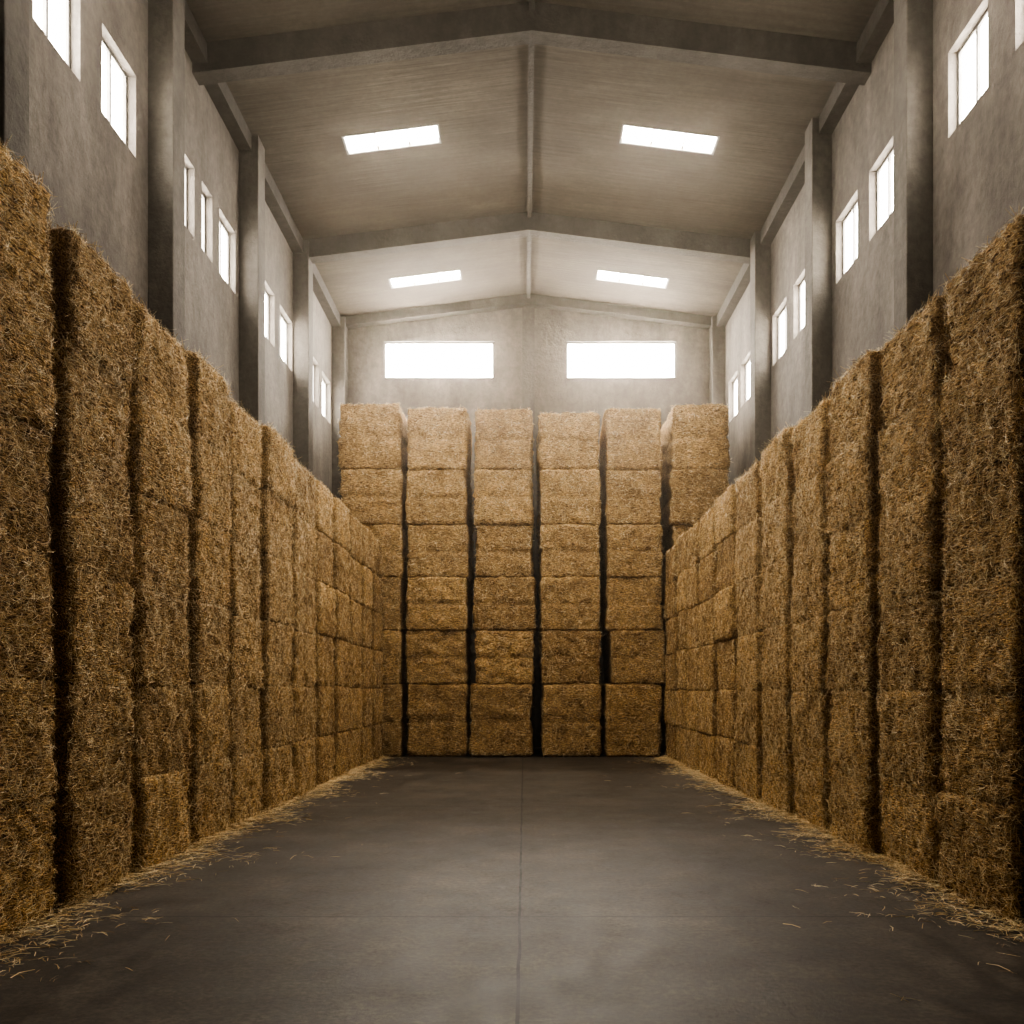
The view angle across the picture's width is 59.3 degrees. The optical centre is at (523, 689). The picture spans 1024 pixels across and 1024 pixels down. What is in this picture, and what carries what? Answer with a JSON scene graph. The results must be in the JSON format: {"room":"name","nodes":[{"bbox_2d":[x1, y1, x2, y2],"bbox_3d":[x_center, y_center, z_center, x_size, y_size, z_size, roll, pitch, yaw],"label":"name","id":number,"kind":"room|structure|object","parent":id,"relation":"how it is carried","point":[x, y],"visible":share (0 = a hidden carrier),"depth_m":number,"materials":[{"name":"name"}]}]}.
{"room":"farm building","nodes":[
{"label":"farm building","id":0,"kind":"room"},
{"bbox_2d":[29,0,331,492],"bbox_3d":[-5.430,-4.350,9.600,0.280,11.900,31.760,0,0,0],"label":"wall","id":1,"kind":"structure","parent":0,"point":[98,181],"depth_m":12.45,"materials":[{"name":"concrete"}]},
{"bbox_2d":[33,0,69,66],"bbox_3d":[-5.440,-7.810,10.215,0.060,1.120,1.030,0,0,0],"label":"window","id":2,"kind":"structure","parent":1,"relation":"in","point":[53,16],"depth_m":10.50,"materials":[{"name":"glass"}]},
{"bbox_2d":[102,38,126,144],"bbox_3d":[-5.440,-7.810,11.775,0.060,1.120,0.990,0,0,0],"label":"window","id":3,"kind":"structure","parent":1,"relation":"in","point":[114,78],"depth_m":11.98,"materials":[{"name":"glass"}]},
{"bbox_2d":[185,166,186,226],"bbox_3d":[-5.440,-7.810,14.175,0.060,1.120,0.550,0,0,0],"label":"window","id":4,"kind":"structure","parent":1,"relation":"in","point":[185,166],"depth_m":14.41,"materials":[{"name":"glass"}]},
{"bbox_2d":[202,193,204,251],"bbox_3d":[-5.440,-7.810,15.030,0.060,1.120,0.500,0,0,0],"label":"window","id":5,"kind":"structure","parent":1,"relation":"in","point":[203,196],"depth_m":15.23,"materials":[{"name":"glass"}]},
{"bbox_2d":[219,219,228,284],"bbox_3d":[-5.440,-7.810,16.060,0.060,1.120,0.880,0,0,0],"label":"window","id":6,"kind":"structure","parent":1,"relation":"in","point":[223,233],"depth_m":16.33,"materials":[{"name":"glass"}]},
{"bbox_2d":[185,0,339,326],"bbox_3d":[-5.170,-10.150,9.600,0.240,0.300,31.200,0,0,0],"label":"beam","id":7,"kind":"structure","parent":1,"relation":"attached to","point":[220,94],"depth_m":16.50,"materials":[{"name":"concrete"}]},
{"bbox_2d":[265,290,268,339],"bbox_3d":[-5.440,-7.810,18.640,0.060,1.120,0.880,0,0,0],"label":"window","id":8,"kind":"structure","parent":1,"relation":"in","point":[266,293],"depth_m":19.03,"materials":[{"name":"glass"}]},
{"bbox_2d":[280,313,286,364],"bbox_3d":[-5.440,-7.810,20.025,0.060,1.120,1.050,0,0,0],"label":"window","id":9,"kind":"structure","parent":1,"relation":"in","point":[283,325],"depth_m":20.40,"materials":[{"name":"glass"}]},
{"bbox_2d":[313,364,313,401],"bbox_3d":[-5.440,-7.810,22.800,0.060,1.120,0.800,0,0,0],"label":"window","id":10,"kind":"structure","parent":1,"relation":"in","point":[313,364],"depth_m":23.16,"materials":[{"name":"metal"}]},
{"bbox_2d":[322,378,325,417],"bbox_3d":[-5.440,-7.810,24.100,0.060,1.120,1.000,0,0,0],"label":"window","id":11,"kind":"structure","parent":1,"relation":"in","point":[323,381],"depth_m":24.47,"materials":[{"name":"glass"}]},
{"bbox_2d":[0,747,1023,1023],"bbox_3d":[0.125,1.750,9.600,11.390,0.300,31.760,0,0,0],"label":"floor","id":12,"kind":"structure","parent":0,"point":[536,888],"depth_m":6.17,"materials":[{"name":"concrete"}]},
{"bbox_2d":[0,0,28,168],"bbox_3d":[-5.110,-4.350,8.760,0.360,11.900,0.440,0,0,0],"label":"concrete column","id":13,"kind":"structure","parent":12,"relation":"on","point":[14,14],"depth_m":8.71,"materials":[{"name":"grey concrete"}]},
{"bbox_2d":[148,0,184,348],"bbox_3d":[-5.110,-4.350,12.870,0.360,11.900,0.440,0,0,0],"label":"concrete column","id":14,"kind":"structure","parent":12,"relation":"on","point":[166,18],"depth_m":12.65,"materials":[{"name":"grey concrete"}]},
{"bbox_2d":[0,137,385,937],"bbox_3d":[-4.080,-0.972,9.967,1.722,5.322,22.700,0,0,0],"label":"stack","id":15,"kind":"object","parent":12,"relation":"on","point":[191,620],"visible":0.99,"depth_m":7.87,"materials":[{"name":"plant"}]},
{"bbox_2d":[239,135,264,424],"bbox_3d":[-5.110,-4.350,16.920,0.360,11.900,0.440,0,0,0],"label":"concrete column","id":16,"kind":"structure","parent":12,"relation":"on","point":[251,163],"depth_m":16.70,"materials":[{"name":"grey concrete"}]},
{"bbox_2d":[293,240,312,475],"bbox_3d":[-5.110,-4.350,20.820,0.360,11.900,0.440,0,0,0],"label":"concrete column","id":17,"kind":"structure","parent":12,"relation":"on","point":[302,264],"depth_m":20.60,"materials":[{"name":"grey concrete"}]},
{"bbox_2d":[332,316,347,498],"bbox_3d":[-5.110,-4.350,24.980,0.360,11.900,0.440,0,0,0],"label":"concrete column","id":18,"kind":"structure","parent":12,"relation":"on","point":[339,334],"depth_m":24.76,"materials":[{"name":"grey concrete"}]},
{"bbox_2d":[0,756,1023,1001],"bbox_3d":[0.002,1.559,11.134,6.949,0.080,20.465,0,0,0],"label":"straw","id":19,"kind":"object","parent":12,"relation":"on","point":[895,866],"visible":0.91,"depth_m":8.09,"materials":[{"name":"beige plant"}]},
{"bbox_2d":[522,306,534,747],"bbox_3d":[0.125,-4.540,25.110,0.340,12.280,0.180,0,0,0],"label":"concrete column","id":20,"kind":"structure","parent":12,"relation":"on","point":[528,312],"depth_m":25.02,"materials":[{"name":"grey concrete"}]},
{"bbox_2d":[336,402,732,756],"bbox_3d":[0.248,-2.676,22.762,9.511,8.593,2.830,0,0,0],"label":"stack","id":21,"kind":"object","parent":12,"relation":"on","point":[408,481],"visible":0.8,"depth_m":21.53,"materials":[{"name":"plant"}]},
{"bbox_2d":[709,316,724,404],"bbox_3d":[5.360,-4.350,24.980,0.360,11.900,0.440,0,0,0],"label":"concrete column","id":22,"kind":"structure","parent":12,"relation":"on","point":[716,334],"depth_m":24.76,"materials":[{"name":"grey concrete"}]},
{"bbox_2d":[750,231,770,465],"bbox_3d":[5.360,-4.350,20.400,0.360,11.900,0.440,0,0,0],"label":"concrete column","id":23,"kind":"structure","parent":12,"relation":"on","point":[760,254],"depth_m":20.18,"materials":[{"name":"grey concrete"}]},
{"bbox_2d":[805,117,831,416],"bbox_3d":[5.360,-4.350,16.400,0.360,11.900,0.440,0,0,0],"label":"concrete column","id":24,"kind":"structure","parent":12,"relation":"on","point":[818,147],"depth_m":16.18,"materials":[{"name":"grey concrete"}]},
{"bbox_2d":[663,207,1023,924],"bbox_3d":[4.200,-0.880,9.918,1.988,5.135,22.804,0,0,0],"label":"stack","id":25,"kind":"object","parent":12,"relation":"on","point":[844,625],"visible":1,"depth_m":8.23,"materials":[{"name":"plant"}]},
{"bbox_2d":[894,0,932,335],"bbox_3d":[5.360,-4.350,12.400,0.360,11.900,0.440,0,0,0],"label":"concrete column","id":26,"kind":"structure","parent":12,"relation":"on","point":[913,19],"depth_m":12.18,"materials":[{"name":"grey concrete"}]},
{"bbox_2d":[348,308,708,746],"bbox_3d":[0.125,-4.690,25.340,10.830,12.580,0.280,0,0,0],"label":"wall","id":27,"kind":"structure","parent":0,"point":[367,384],"depth_m":25.20,"materials":[{"name":"concrete"}]},
{"bbox_2d":[384,342,493,377],"bbox_3d":[-2.380,-9.245,25.290,3.080,1.030,0.060,0,0,0],"label":"window","id":28,"kind":"structure","parent":27,"relation":"in","point":[401,359],"depth_m":25.30,"materials":[{"name":"glass"}]},
{"bbox_2d":[566,342,675,377],"bbox_3d":[2.720,-9.245,25.290,3.080,1.030,0.060,0,0,0],"label":"window","id":29,"kind":"structure","parent":27,"relation":"in","point":[583,359],"depth_m":25.30,"materials":[{"name":"glass"}]},
{"bbox_2d":[186,0,878,315],"bbox_3d":[0.125,-10.732,9.600,11.390,0.935,31.760,0,0,0],"label":"ceiling","id":30,"kind":"structure","parent":0,"point":[478,100],"depth_m":17.57,"materials":[{"name":"concrete"}]},
{"bbox_2d":[342,124,440,154],"bbox_3d":[-2.550,-10.714,17.420,1.850,0.372,0.600,0,0,0],"label":"skylight","id":31,"kind":"object","parent":30,"relation":"attached to","point":[423,135],"visible":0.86,"depth_m":17.54,"materials":[{"name":"glass"}]},
{"bbox_2d":[389,270,461,288],"bbox_3d":[-2.550,-10.714,23.335,1.850,0.372,0.570,0,0,0],"label":"skylight","id":32,"kind":"object","parent":30,"relation":"attached to","point":[448,276],"visible":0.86,"depth_m":23.50,"materials":[{"name":"glass"}]},
{"bbox_2d":[306,212,750,263],"bbox_3d":[0.125,-10.430,20.800,10.830,1.100,0.300,0,0,0],"label":"roof beam","id":33,"kind":"structure","parent":30,"relation":"attached to","point":[515,225],"depth_m":20.65,"materials":[{"name":"concrete"}]},
{"bbox_2d":[345,294,711,328],"bbox_3d":[0.125,-10.515,25.050,10.830,0.930,0.280,0,0,0],"label":"roof beam","id":34,"kind":"structure","parent":30,"relation":"attached to","point":[513,301],"depth_m":24.91,"materials":[{"name":"concrete"}]},
{"bbox_2d":[527,0,534,297],"bbox_3d":[0.125,-10.905,9.600,0.100,0.130,31.200,0,0,0],"label":"ridge beam","id":35,"kind":"structure","parent":30,"relation":"attached to","point":[531,2],"depth_m":17.79,"materials":[{"name":"concrete"}]},
{"bbox_2d":[192,2,870,84],"bbox_3d":[0.125,-10.410,14.500,10.830,1.140,0.300,0,0,0],"label":"roof beam","id":36,"kind":"structure","parent":30,"relation":"attached to","point":[508,25],"depth_m":14.35,"materials":[{"name":"concrete"}]},
{"bbox_2d":[596,270,668,288],"bbox_3d":[2.800,-10.714,23.335,1.850,0.372,0.570,0,0,0],"label":"skylight","id":37,"kind":"object","parent":30,"relation":"attached to","point":[608,276],"visible":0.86,"depth_m":23.51,"materials":[{"name":"glass"}]},
{"bbox_2d":[619,124,718,154],"bbox_3d":[2.800,-10.714,17.420,1.850,0.372,0.600,0,0,0],"label":"skylight","id":38,"kind":"object","parent":30,"relation":"attached to","point":[630,135],"visible":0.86,"depth_m":17.54,"materials":[{"name":"glass"}]},
{"bbox_2d":[725,0,1023,485],"bbox_3d":[5.680,-4.350,9.600,0.280,11.900,31.760,0,0,0],"label":"wall","id":39,"kind":"structure","parent":0,"point":[978,162],"depth_m":13.79,"materials":[{"name":"concrete"}]},
{"bbox_2d":[733,376,737,417],"bbox_3d":[5.690,-7.760,23.850,0.060,1.120,1.000,0,0,0],"label":"window","id":40,"kind":"structure","parent":39,"relation":"in","point":[735,383],"depth_m":24.26,"materials":[{"name":"glass"}]},
{"bbox_2d":[745,359,749,401],"bbox_3d":[5.690,-7.760,22.500,0.060,1.120,1.000,0,0,0],"label":"window","id":41,"kind":"structure","parent":39,"relation":"in","point":[747,365],"depth_m":22.95,"materials":[{"name":"glass"}]},
{"bbox_2d":[778,306,785,358],"bbox_3d":[5.690,-7.760,19.525,0.060,1.120,1.050,0,0,0],"label":"window","id":42,"kind":"structure","parent":39,"relation":"in","point":[782,316],"depth_m":19.85,"materials":[{"name":"glass"}]},
{"bbox_2d":[799,278,804,331],"bbox_3d":[5.690,-7.760,18.100,0.060,1.120,0.800,0,0,0],"label":"window","id":43,"kind":"structure","parent":39,"relation":"in","point":[802,285],"depth_m":18.43,"materials":[{"name":"glass"}]},
{"bbox_2d":[717,0,893,326],"bbox_3d":[5.420,-10.150,9.600,0.240,0.300,31.200,0,0,0],"label":"beam","id":44,"kind":"structure","parent":39,"relation":"attached to","point":[881,20],"depth_m":16.03,"materials":[{"name":"concrete"}]},
{"bbox_2d":[843,200,857,274],"bbox_3d":[5.690,-7.760,15.465,0.060,1.120,1.030,0,0,0],"label":"window","id":45,"kind":"structure","parent":39,"relation":"in","point":[850,223],"depth_m":15.72,"materials":[{"name":"glass"}]},
{"bbox_2d":[877,148,892,230],"bbox_3d":[5.690,-7.760,13.975,0.060,1.120,0.950,0,0,0],"label":"window","id":46,"kind":"structure","parent":39,"relation":"in","point":[885,171],"depth_m":14.20,"materials":[{"name":"glass"}]},
{"bbox_2d":[958,9,987,124],"bbox_3d":[5.690,-7.760,11.250,0.060,1.120,1.000,0,0,0],"label":"window","id":47,"kind":"structure","parent":39,"relation":"in","point":[973,54],"depth_m":11.42,"materials":[{"name":"glass"}]}
]}

